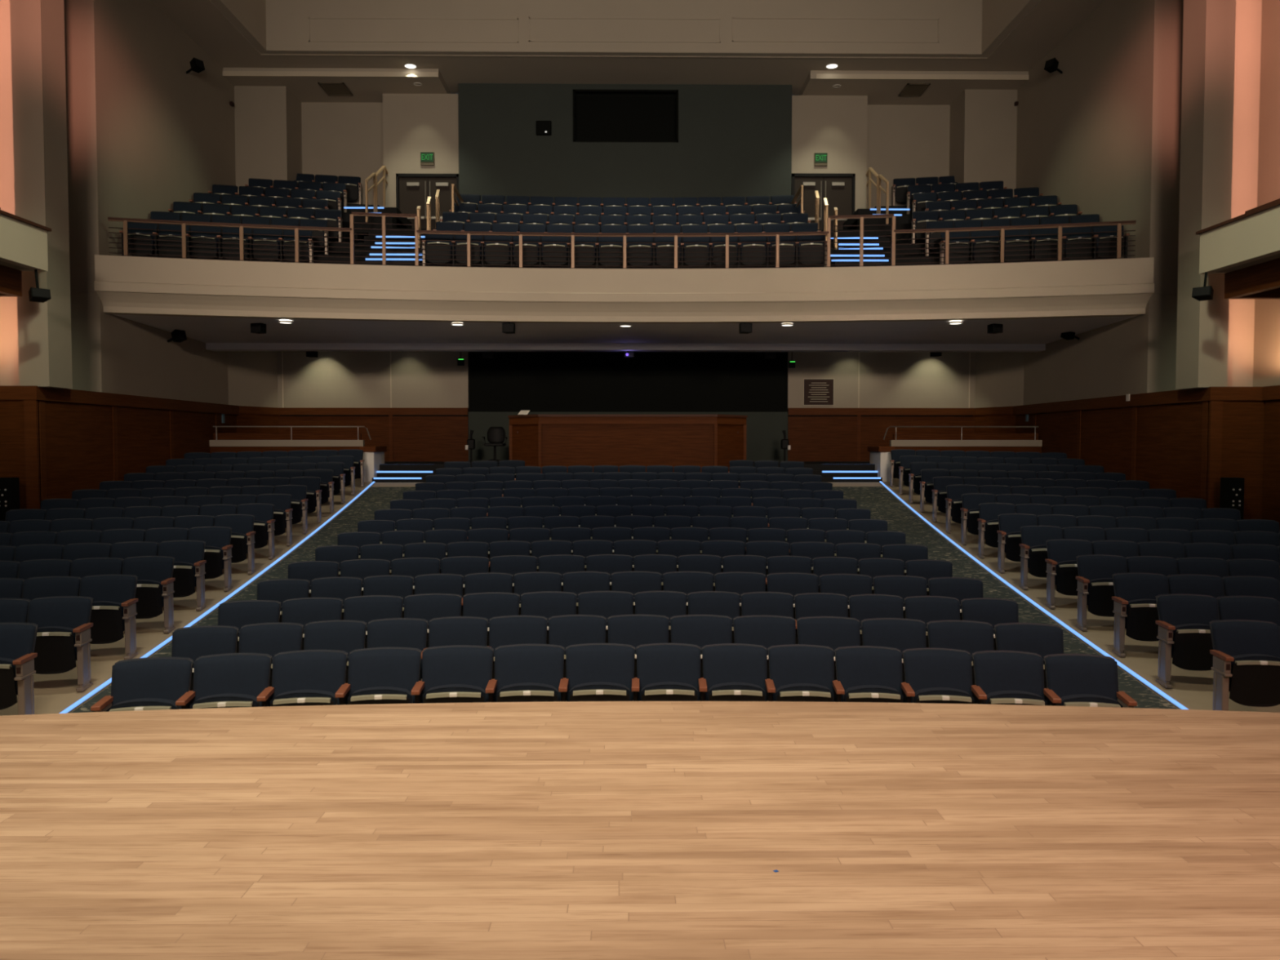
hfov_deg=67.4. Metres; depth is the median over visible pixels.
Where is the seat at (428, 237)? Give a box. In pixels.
[422,234,453,265]
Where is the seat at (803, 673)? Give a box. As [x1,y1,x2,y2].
[764,644,834,702]
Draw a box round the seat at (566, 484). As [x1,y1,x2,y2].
[561,479,589,496]
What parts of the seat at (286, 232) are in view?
backrest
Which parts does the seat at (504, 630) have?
backrest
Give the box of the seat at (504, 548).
[488,540,530,572]
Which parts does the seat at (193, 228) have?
backrest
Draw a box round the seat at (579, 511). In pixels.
[560,505,595,527]
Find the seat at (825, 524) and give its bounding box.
[808,517,847,542]
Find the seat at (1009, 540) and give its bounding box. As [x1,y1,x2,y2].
[996,513,1037,573]
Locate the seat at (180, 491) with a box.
[174,486,208,497]
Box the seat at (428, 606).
[404,593,462,647]
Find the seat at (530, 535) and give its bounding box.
[509,527,550,555]
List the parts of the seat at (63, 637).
number plate, backrest, armrest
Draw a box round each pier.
[359,446,386,482]
[867,446,894,481]
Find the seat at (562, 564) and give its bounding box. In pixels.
[537,554,585,591]
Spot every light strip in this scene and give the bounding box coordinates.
[59,481,375,713]
[879,480,1187,709]
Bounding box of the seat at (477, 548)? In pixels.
[447,541,488,557]
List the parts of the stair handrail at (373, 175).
post, rail, post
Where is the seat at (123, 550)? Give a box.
[110,541,159,559]
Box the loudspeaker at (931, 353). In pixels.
[929,351,942,356]
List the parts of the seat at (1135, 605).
armrest, backrest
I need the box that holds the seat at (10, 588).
[0,577,25,598]
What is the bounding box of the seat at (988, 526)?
[977,502,1015,558]
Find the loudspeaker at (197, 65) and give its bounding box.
[186,57,204,73]
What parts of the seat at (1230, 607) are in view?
backrest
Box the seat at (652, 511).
[631,505,665,526]
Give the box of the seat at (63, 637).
[17,595,93,694]
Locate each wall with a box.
[0,0,72,388]
[0,386,239,509]
[63,0,235,404]
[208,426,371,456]
[227,351,1024,408]
[234,85,458,207]
[236,405,1015,461]
[457,83,791,204]
[468,351,787,461]
[791,88,1017,211]
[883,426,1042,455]
[1012,385,1279,527]
[1016,0,1183,404]
[1175,0,1279,389]
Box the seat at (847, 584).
[819,573,871,617]
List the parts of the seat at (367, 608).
backrest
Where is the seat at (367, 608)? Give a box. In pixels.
[343,595,403,648]
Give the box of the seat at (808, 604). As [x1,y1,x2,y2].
[794,592,848,644]
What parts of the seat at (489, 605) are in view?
backrest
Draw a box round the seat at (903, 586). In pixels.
[872,575,926,618]
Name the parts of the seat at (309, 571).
backrest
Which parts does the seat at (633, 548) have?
backrest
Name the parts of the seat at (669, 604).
backrest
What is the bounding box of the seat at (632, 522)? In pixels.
[615,515,653,539]
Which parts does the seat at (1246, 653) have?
armrest, backrest, number plate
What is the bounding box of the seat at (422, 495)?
[402,490,435,508]
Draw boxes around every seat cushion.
[0,657,17,694]
[37,626,76,659]
[92,600,124,631]
[106,697,179,711]
[127,231,153,251]
[137,579,164,607]
[157,232,182,238]
[173,561,196,586]
[190,234,217,253]
[190,693,259,708]
[204,546,223,568]
[222,235,248,255]
[231,532,248,553]
[253,236,279,256]
[253,520,268,540]
[270,689,337,705]
[273,509,286,528]
[283,238,309,257]
[291,499,302,516]
[306,490,316,506]
[347,686,412,703]
[422,684,485,703]
[426,240,451,257]
[455,241,480,257]
[484,241,509,259]
[496,682,558,702]
[513,242,537,258]
[542,243,566,256]
[568,681,630,701]
[570,243,595,260]
[599,243,622,259]
[627,243,652,260]
[640,681,697,701]
[656,243,679,247]
[684,243,708,260]
[707,681,765,701]
[712,243,737,260]
[741,242,765,259]
[769,242,795,258]
[775,683,834,701]
[799,241,823,259]
[843,684,903,702]
[912,687,974,702]
[937,489,946,506]
[943,240,969,258]
[951,498,961,515]
[966,508,978,527]
[973,239,999,257]
[983,519,998,539]
[983,690,1047,704]
[1004,238,1030,257]
[1004,531,1020,552]
[1027,545,1046,568]
[1033,236,1057,256]
[1054,560,1076,585]
[1056,693,1122,707]
[1064,235,1092,254]
[1086,577,1112,604]
[1096,234,1124,253]
[1124,599,1156,628]
[1171,623,1209,656]
[1228,653,1279,690]
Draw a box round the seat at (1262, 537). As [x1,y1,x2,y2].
[1233,530,1279,546]
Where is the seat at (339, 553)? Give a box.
[315,545,359,577]
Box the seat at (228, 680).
[175,653,271,709]
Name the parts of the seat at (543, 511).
backrest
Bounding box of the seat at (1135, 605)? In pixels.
[1111,572,1168,657]
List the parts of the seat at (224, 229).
backrest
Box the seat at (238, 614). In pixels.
[217,600,280,653]
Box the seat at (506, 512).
[487,506,523,529]
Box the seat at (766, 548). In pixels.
[745,540,789,577]
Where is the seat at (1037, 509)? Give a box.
[1015,503,1052,515]
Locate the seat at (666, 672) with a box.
[631,643,700,701]
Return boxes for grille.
[31,287,50,297]
[176,329,186,338]
[194,57,204,68]
[250,323,260,332]
[306,351,315,356]
[502,323,513,332]
[931,351,941,355]
[993,323,1002,332]
[1044,57,1053,68]
[1060,331,1070,336]
[1192,286,1210,296]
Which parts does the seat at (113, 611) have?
number plate, backrest, armrest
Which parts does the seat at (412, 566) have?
backrest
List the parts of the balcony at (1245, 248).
cap rail, panel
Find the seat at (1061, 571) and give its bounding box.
[1044,538,1093,608]
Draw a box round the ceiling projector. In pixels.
[623,351,634,358]
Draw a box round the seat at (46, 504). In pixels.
[40,498,79,510]
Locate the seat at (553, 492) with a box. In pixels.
[535,487,567,506]
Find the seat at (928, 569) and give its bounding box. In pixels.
[905,559,952,595]
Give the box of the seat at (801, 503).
[786,497,821,517]
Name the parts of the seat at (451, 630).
backrest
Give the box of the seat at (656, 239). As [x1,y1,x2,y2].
[652,236,681,267]
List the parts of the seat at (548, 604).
backrest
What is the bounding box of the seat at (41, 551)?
[13,543,64,562]
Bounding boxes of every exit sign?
[420,151,434,165]
[457,351,464,365]
[788,351,795,368]
[813,152,827,165]
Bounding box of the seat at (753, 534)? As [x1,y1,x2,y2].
[745,528,785,550]
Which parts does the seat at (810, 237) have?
backrest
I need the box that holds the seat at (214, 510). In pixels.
[199,504,236,516]
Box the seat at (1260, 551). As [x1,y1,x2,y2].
[1230,543,1279,564]
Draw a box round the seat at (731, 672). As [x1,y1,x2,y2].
[698,643,767,701]
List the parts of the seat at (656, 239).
backrest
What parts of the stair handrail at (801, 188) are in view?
post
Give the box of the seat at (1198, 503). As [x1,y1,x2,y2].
[1169,497,1206,509]
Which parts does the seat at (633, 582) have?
backrest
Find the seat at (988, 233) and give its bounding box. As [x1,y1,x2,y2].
[968,230,999,263]
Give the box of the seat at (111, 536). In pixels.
[100,528,145,544]
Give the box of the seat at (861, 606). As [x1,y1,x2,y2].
[848,594,903,645]
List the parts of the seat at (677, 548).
backrest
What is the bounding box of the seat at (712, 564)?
[677,554,721,591]
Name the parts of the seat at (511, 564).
backrest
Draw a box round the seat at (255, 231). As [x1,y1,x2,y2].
[248,228,283,261]
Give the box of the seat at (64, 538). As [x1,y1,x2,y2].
[55,529,102,546]
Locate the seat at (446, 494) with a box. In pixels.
[436,489,469,507]
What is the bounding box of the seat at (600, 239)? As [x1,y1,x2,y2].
[595,236,622,267]
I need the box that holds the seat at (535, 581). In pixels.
[514,571,561,615]
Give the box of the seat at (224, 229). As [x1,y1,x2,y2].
[216,226,252,260]
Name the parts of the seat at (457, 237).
backrest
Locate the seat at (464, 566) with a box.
[440,555,488,596]
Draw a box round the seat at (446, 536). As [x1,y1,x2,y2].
[425,528,466,557]
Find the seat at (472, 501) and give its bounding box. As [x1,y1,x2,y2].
[457,497,488,516]
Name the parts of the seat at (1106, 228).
backrest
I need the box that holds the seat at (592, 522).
[579,515,614,539]
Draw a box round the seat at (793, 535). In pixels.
[786,528,825,555]
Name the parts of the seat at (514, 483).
backrest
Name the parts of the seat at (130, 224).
backrest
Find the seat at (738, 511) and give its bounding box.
[733,506,765,516]
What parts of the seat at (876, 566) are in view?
backrest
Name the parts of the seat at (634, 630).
backrest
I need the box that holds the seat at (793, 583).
[766,572,818,619]
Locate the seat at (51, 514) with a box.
[44,507,84,520]
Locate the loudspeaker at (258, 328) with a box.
[250,323,266,333]
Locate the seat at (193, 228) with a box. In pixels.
[186,225,221,258]
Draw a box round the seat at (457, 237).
[451,235,482,266]
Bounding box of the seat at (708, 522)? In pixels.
[692,515,729,540]
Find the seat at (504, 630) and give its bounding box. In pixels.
[488,615,547,679]
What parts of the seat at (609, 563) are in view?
backrest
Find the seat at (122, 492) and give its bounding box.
[106,488,141,498]
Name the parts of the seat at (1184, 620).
armrest, backrest, number plate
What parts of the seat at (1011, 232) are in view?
backrest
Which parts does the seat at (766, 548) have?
backrest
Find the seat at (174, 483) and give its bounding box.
[164,479,195,488]
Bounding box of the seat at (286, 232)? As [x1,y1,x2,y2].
[278,229,313,262]
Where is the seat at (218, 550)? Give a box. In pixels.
[187,526,232,591]
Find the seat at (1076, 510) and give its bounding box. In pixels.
[1051,504,1088,516]
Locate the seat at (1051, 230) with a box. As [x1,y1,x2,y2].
[1029,227,1057,261]
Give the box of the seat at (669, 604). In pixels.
[634,591,686,643]
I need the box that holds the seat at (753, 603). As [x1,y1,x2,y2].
[740,591,793,617]
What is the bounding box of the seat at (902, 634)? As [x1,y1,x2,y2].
[861,617,926,682]
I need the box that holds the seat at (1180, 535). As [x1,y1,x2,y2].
[1146,528,1191,544]
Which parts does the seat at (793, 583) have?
backrest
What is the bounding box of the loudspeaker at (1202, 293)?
[1191,271,1213,301]
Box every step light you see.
[343,206,383,208]
[365,257,422,260]
[369,253,422,255]
[371,246,414,248]
[373,477,421,479]
[374,242,414,244]
[375,235,425,237]
[376,471,432,472]
[822,471,877,472]
[830,237,878,239]
[830,254,884,256]
[831,259,888,261]
[833,477,880,479]
[838,243,879,245]
[838,247,883,249]
[870,208,910,210]
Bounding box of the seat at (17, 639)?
[0,622,38,715]
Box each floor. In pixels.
[0,461,1279,715]
[0,701,1279,959]
[146,203,1103,267]
[355,207,411,238]
[842,208,897,239]
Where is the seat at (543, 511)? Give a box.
[524,505,559,528]
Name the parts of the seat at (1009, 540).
armrest, backrest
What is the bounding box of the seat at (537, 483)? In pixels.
[533,480,560,496]
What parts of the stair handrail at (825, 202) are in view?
post, rail, post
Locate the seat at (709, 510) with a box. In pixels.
[698,505,732,527]
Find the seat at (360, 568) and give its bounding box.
[340,559,390,595]
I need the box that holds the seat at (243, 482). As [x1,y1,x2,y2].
[227,477,258,487]
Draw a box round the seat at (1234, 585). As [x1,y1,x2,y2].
[1222,575,1279,601]
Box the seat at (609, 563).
[586,554,632,591]
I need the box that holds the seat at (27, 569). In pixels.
[17,559,72,580]
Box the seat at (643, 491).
[631,487,661,505]
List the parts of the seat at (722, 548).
backrest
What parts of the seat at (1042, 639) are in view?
backrest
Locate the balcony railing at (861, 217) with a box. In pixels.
[107,212,1136,268]
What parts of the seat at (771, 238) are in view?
backrest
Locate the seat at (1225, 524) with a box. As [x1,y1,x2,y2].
[1195,518,1238,532]
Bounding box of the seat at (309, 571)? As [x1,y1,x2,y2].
[288,560,338,597]
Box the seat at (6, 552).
[0,545,16,560]
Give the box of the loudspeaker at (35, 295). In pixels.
[28,269,50,302]
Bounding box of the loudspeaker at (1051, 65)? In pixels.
[1044,57,1062,74]
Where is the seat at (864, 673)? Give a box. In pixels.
[832,645,903,702]
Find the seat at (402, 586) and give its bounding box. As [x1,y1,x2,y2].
[363,574,413,617]
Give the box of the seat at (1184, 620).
[1155,593,1219,688]
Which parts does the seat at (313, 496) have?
backrest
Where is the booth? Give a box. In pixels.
[507,413,747,473]
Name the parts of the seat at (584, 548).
backrest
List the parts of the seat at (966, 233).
backrest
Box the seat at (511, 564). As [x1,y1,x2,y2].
[489,555,537,593]
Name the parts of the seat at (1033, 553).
armrest, backrest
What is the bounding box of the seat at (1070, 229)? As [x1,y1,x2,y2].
[1062,226,1092,260]
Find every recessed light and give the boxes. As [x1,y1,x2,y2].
[278,320,293,324]
[403,63,417,69]
[450,322,464,325]
[618,324,632,327]
[780,323,794,326]
[825,63,838,69]
[948,320,963,324]
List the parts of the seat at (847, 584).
backrest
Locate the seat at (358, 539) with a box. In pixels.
[337,531,380,559]
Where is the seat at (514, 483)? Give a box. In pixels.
[502,480,532,497]
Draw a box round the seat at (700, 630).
[670,614,732,677]
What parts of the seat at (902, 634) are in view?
backrest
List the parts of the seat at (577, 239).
backrest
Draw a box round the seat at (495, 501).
[486,497,520,516]
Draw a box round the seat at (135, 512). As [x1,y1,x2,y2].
[123,506,161,519]
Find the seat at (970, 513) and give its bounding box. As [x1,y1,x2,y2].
[960,493,995,545]
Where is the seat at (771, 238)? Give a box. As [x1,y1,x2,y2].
[766,235,795,267]
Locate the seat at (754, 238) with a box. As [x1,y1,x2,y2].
[737,235,767,267]
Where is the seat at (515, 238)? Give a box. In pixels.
[509,235,540,266]
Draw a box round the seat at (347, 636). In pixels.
[303,619,366,683]
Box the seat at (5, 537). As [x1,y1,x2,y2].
[0,532,12,546]
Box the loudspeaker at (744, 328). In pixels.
[738,323,751,333]
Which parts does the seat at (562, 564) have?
backrest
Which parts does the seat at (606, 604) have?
backrest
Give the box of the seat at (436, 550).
[404,542,446,573]
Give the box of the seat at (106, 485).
[98,480,132,490]
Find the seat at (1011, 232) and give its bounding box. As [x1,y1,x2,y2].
[999,229,1030,262]
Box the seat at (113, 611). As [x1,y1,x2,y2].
[75,573,137,660]
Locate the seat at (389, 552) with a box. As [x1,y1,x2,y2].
[360,543,403,574]
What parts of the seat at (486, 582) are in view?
backrest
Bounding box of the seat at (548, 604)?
[520,591,577,644]
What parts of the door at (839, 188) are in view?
vertical rod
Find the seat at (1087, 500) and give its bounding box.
[1064,495,1099,506]
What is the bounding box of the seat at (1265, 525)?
[1236,519,1279,533]
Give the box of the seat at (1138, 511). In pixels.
[1125,506,1164,518]
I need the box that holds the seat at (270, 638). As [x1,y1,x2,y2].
[239,622,303,686]
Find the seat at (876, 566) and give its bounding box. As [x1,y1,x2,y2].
[858,557,904,594]
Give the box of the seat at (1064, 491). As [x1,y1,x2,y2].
[1043,486,1075,497]
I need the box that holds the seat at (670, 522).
[653,515,691,539]
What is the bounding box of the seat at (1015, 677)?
[971,650,1047,705]
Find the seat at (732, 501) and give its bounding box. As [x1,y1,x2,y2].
[718,496,751,516]
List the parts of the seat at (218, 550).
backrest, armrest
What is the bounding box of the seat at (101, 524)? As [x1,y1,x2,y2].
[92,517,133,531]
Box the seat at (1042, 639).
[994,622,1063,688]
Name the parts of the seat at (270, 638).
backrest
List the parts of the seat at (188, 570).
backrest, armrest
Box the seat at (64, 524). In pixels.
[49,518,93,532]
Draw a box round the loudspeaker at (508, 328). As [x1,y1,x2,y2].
[502,322,515,333]
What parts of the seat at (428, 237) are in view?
backrest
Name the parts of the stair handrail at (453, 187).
post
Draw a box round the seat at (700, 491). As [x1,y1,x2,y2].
[691,487,720,505]
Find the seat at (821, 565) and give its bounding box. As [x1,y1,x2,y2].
[812,556,857,592]
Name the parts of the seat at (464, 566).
backrest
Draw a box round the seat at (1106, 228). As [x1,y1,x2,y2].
[1092,225,1129,258]
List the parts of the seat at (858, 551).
backrest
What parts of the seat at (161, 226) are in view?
backrest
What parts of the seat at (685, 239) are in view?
backrest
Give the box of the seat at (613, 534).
[591,526,631,554]
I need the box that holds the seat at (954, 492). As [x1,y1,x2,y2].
[945,484,978,533]
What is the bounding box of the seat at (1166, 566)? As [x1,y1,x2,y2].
[1124,555,1177,629]
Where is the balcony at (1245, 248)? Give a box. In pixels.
[1195,198,1279,298]
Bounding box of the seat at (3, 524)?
[0,520,9,532]
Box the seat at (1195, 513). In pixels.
[1163,506,1202,519]
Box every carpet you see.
[71,486,415,712]
[832,486,1177,709]
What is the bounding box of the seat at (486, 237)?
[480,235,511,266]
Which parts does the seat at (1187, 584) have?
backrest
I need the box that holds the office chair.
[481,426,507,462]
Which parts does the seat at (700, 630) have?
backrest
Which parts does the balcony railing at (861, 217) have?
post, post, post, post, post, post, post, post, post, post, handrail, post, post, post, post, post, post, post, post, post, post, post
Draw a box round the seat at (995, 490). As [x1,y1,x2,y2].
[978,484,1010,495]
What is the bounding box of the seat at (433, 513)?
[413,507,449,529]
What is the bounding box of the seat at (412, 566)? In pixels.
[391,557,439,595]
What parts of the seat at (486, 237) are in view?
backrest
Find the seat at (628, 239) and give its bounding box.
[626,236,653,267]
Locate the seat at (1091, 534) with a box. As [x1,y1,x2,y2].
[1062,526,1105,542]
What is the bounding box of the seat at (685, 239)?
[680,236,710,267]
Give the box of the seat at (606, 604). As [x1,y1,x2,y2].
[577,591,633,643]
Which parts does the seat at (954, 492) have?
backrest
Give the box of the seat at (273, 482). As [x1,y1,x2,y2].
[258,477,289,486]
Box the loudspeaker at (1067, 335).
[1060,331,1079,340]
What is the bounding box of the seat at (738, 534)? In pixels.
[709,527,746,555]
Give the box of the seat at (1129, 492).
[1108,488,1142,497]
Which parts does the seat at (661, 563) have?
backrest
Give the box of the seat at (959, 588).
[928,577,982,620]
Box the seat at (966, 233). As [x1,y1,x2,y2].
[939,231,969,264]
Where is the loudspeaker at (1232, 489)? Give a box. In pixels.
[1219,477,1244,519]
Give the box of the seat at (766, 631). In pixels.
[733,614,795,678]
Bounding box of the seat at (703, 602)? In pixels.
[687,591,739,643]
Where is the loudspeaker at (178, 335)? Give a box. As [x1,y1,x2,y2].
[167,328,186,342]
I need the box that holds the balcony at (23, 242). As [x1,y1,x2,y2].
[0,207,51,296]
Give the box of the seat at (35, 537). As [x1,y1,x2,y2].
[10,530,57,546]
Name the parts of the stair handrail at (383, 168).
post, rail, post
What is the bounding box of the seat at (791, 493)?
[782,488,812,506]
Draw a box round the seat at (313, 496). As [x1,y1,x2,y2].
[289,476,321,522]
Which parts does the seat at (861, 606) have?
backrest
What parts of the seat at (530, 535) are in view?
backrest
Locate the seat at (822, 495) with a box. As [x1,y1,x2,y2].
[813,489,843,507]
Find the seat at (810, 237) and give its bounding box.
[795,235,826,266]
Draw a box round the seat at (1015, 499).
[995,493,1030,505]
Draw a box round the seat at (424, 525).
[395,518,432,542]
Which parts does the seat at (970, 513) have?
backrest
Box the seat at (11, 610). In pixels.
[0,598,31,622]
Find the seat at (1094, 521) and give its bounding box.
[1075,515,1116,528]
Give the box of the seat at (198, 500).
[186,495,222,506]
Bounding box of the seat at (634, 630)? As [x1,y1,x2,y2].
[607,613,669,677]
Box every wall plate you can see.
[222,413,224,422]
[1025,413,1028,421]
[1125,394,1129,400]
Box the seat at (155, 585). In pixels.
[121,555,175,633]
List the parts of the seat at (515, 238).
backrest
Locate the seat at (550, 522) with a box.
[543,515,578,540]
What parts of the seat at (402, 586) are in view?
backrest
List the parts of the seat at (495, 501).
backrest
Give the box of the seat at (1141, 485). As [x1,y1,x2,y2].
[1117,480,1150,489]
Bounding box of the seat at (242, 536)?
[213,514,255,574]
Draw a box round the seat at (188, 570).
[157,540,206,610]
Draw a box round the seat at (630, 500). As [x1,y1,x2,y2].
[617,495,649,515]
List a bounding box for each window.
[535,120,551,135]
[573,88,678,142]
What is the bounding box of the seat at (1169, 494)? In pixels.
[1142,488,1176,499]
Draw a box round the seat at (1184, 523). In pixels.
[1155,517,1197,531]
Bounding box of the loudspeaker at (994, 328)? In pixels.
[986,323,1003,333]
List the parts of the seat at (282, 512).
backrest, armrest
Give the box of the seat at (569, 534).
[551,527,591,555]
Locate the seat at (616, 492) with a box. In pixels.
[600,487,631,505]
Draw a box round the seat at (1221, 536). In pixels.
[1190,529,1235,545]
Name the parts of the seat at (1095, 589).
armrest, backrest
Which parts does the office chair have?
seat, backrest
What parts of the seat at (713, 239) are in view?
backrest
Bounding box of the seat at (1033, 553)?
[1019,525,1062,590]
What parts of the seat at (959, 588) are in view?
backrest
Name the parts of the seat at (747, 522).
backrest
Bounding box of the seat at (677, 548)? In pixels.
[657,539,700,571]
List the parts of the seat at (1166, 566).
backrest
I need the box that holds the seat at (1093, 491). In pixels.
[1075,487,1109,497]
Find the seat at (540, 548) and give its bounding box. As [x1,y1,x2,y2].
[531,540,571,571]
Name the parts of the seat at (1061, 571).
armrest, backrest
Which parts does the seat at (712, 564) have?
backrest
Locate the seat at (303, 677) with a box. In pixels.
[256,649,347,706]
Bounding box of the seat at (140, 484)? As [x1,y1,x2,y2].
[131,480,164,489]
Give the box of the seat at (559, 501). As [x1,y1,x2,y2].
[553,496,584,515]
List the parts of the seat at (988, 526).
armrest, backrest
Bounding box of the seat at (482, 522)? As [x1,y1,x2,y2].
[471,516,506,528]
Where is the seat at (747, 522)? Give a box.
[730,515,768,542]
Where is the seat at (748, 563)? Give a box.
[722,555,766,574]
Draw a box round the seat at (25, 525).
[7,519,51,533]
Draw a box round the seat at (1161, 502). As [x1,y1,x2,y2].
[1133,497,1170,508]
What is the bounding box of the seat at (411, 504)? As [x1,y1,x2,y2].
[390,499,422,518]
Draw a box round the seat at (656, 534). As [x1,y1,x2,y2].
[632,526,670,554]
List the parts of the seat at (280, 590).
backrest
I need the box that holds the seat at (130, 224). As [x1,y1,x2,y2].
[119,222,158,256]
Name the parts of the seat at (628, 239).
backrest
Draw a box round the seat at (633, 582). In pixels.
[611,571,662,614]
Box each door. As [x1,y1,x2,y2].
[395,173,458,228]
[791,173,855,229]
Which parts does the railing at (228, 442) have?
rail post, rail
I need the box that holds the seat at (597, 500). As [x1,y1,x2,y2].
[585,495,616,515]
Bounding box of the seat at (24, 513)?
[4,508,46,521]
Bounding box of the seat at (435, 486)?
[415,482,444,498]
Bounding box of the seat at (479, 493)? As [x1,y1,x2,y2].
[470,488,502,507]
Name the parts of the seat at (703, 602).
backrest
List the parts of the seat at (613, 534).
backrest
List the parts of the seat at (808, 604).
backrest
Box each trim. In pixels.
[70,288,96,292]
[206,0,1044,59]
[222,71,438,77]
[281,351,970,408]
[816,73,1028,79]
[1151,291,1177,294]
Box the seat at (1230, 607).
[1216,595,1279,691]
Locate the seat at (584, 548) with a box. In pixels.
[572,539,613,571]
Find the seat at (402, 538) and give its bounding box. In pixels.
[382,530,424,558]
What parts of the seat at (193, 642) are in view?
backrest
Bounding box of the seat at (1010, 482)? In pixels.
[993,477,1024,487]
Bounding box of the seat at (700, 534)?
[671,526,708,554]
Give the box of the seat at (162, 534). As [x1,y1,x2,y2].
[144,527,189,543]
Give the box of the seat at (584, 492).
[568,487,599,505]
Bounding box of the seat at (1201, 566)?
[1175,556,1229,577]
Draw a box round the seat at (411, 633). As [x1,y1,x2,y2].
[367,617,427,680]
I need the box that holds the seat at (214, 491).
[208,486,241,496]
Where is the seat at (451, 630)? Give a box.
[421,616,488,658]
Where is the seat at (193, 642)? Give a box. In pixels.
[171,625,238,690]
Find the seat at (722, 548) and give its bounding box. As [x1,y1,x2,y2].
[701,540,744,572]
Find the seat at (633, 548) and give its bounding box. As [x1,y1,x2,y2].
[613,539,656,571]
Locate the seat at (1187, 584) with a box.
[1166,573,1224,657]
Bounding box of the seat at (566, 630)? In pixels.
[548,614,606,677]
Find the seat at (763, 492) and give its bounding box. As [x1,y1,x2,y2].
[751,488,781,506]
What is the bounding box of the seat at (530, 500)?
[521,496,552,515]
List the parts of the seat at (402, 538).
backrest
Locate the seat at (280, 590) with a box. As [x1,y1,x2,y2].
[257,578,310,622]
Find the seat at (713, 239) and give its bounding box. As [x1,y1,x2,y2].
[709,236,738,267]
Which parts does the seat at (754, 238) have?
backrest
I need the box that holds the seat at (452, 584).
[414,573,463,597]
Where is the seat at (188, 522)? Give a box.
[173,515,214,528]
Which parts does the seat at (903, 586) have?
backrest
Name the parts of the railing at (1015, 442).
rail, rail post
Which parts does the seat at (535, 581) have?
backrest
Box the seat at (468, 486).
[445,481,474,497]
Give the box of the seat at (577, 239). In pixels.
[567,236,596,267]
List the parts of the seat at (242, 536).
backrest, armrest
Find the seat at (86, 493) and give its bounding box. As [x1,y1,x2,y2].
[71,488,106,499]
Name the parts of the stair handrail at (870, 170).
post, rail, post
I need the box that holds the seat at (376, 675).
[334,647,421,705]
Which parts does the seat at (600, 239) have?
backrest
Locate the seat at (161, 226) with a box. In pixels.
[152,223,190,257]
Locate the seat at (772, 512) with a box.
[766,506,800,528]
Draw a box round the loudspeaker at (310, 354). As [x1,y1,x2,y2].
[306,351,318,357]
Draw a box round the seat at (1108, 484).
[1086,479,1118,488]
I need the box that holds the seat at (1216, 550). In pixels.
[1183,542,1232,560]
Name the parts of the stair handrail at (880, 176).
post, rail, post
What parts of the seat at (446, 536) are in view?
backrest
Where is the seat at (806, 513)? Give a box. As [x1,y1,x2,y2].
[801,507,835,528]
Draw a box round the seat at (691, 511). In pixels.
[665,505,698,527]
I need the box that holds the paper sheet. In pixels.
[517,410,529,414]
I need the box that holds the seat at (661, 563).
[633,554,676,591]
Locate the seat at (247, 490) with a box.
[241,485,274,495]
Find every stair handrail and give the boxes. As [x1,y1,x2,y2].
[364,173,376,222]
[375,165,388,212]
[417,206,421,248]
[426,196,431,230]
[435,189,439,222]
[451,183,463,212]
[791,185,803,213]
[814,191,819,229]
[823,197,828,240]
[833,207,837,249]
[866,167,878,213]
[878,174,888,224]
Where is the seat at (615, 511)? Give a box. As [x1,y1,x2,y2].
[596,505,631,526]
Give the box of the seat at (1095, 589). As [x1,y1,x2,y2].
[1075,554,1127,631]
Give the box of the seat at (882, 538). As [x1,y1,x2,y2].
[866,530,905,557]
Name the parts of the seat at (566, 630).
backrest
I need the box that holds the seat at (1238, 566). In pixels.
[1226,558,1279,581]
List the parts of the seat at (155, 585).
backrest, armrest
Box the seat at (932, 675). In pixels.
[901,647,974,703]
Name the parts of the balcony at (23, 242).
panel, cap rail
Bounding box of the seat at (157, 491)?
[140,487,174,497]
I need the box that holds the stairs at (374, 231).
[345,228,435,265]
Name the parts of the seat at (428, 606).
backrest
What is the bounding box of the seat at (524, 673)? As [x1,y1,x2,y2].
[485,644,564,702]
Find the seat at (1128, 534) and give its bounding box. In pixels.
[1103,527,1148,543]
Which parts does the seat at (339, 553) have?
backrest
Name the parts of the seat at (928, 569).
backrest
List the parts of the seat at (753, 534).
backrest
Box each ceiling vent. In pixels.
[317,82,353,95]
[897,83,930,96]
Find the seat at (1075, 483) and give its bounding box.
[1054,479,1086,488]
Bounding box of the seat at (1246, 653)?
[1208,619,1279,711]
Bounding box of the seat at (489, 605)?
[462,591,519,646]
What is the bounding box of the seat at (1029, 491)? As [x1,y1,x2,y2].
[1010,485,1043,496]
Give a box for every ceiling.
[113,314,1136,352]
[151,0,1104,105]
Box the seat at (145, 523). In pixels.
[133,515,174,530]
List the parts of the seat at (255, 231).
backrest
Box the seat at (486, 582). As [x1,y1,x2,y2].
[461,572,512,616]
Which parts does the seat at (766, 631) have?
backrest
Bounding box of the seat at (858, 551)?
[835,542,880,574]
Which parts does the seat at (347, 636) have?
backrest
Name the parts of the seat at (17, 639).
backrest, armrest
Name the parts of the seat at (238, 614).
backrest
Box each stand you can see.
[465,430,475,462]
[779,430,790,462]
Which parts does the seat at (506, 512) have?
backrest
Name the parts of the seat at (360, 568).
backrest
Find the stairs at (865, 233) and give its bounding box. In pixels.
[817,229,908,266]
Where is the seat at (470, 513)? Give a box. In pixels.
[450,506,486,528]
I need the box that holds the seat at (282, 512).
[256,493,293,546]
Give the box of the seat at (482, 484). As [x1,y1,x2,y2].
[475,480,502,493]

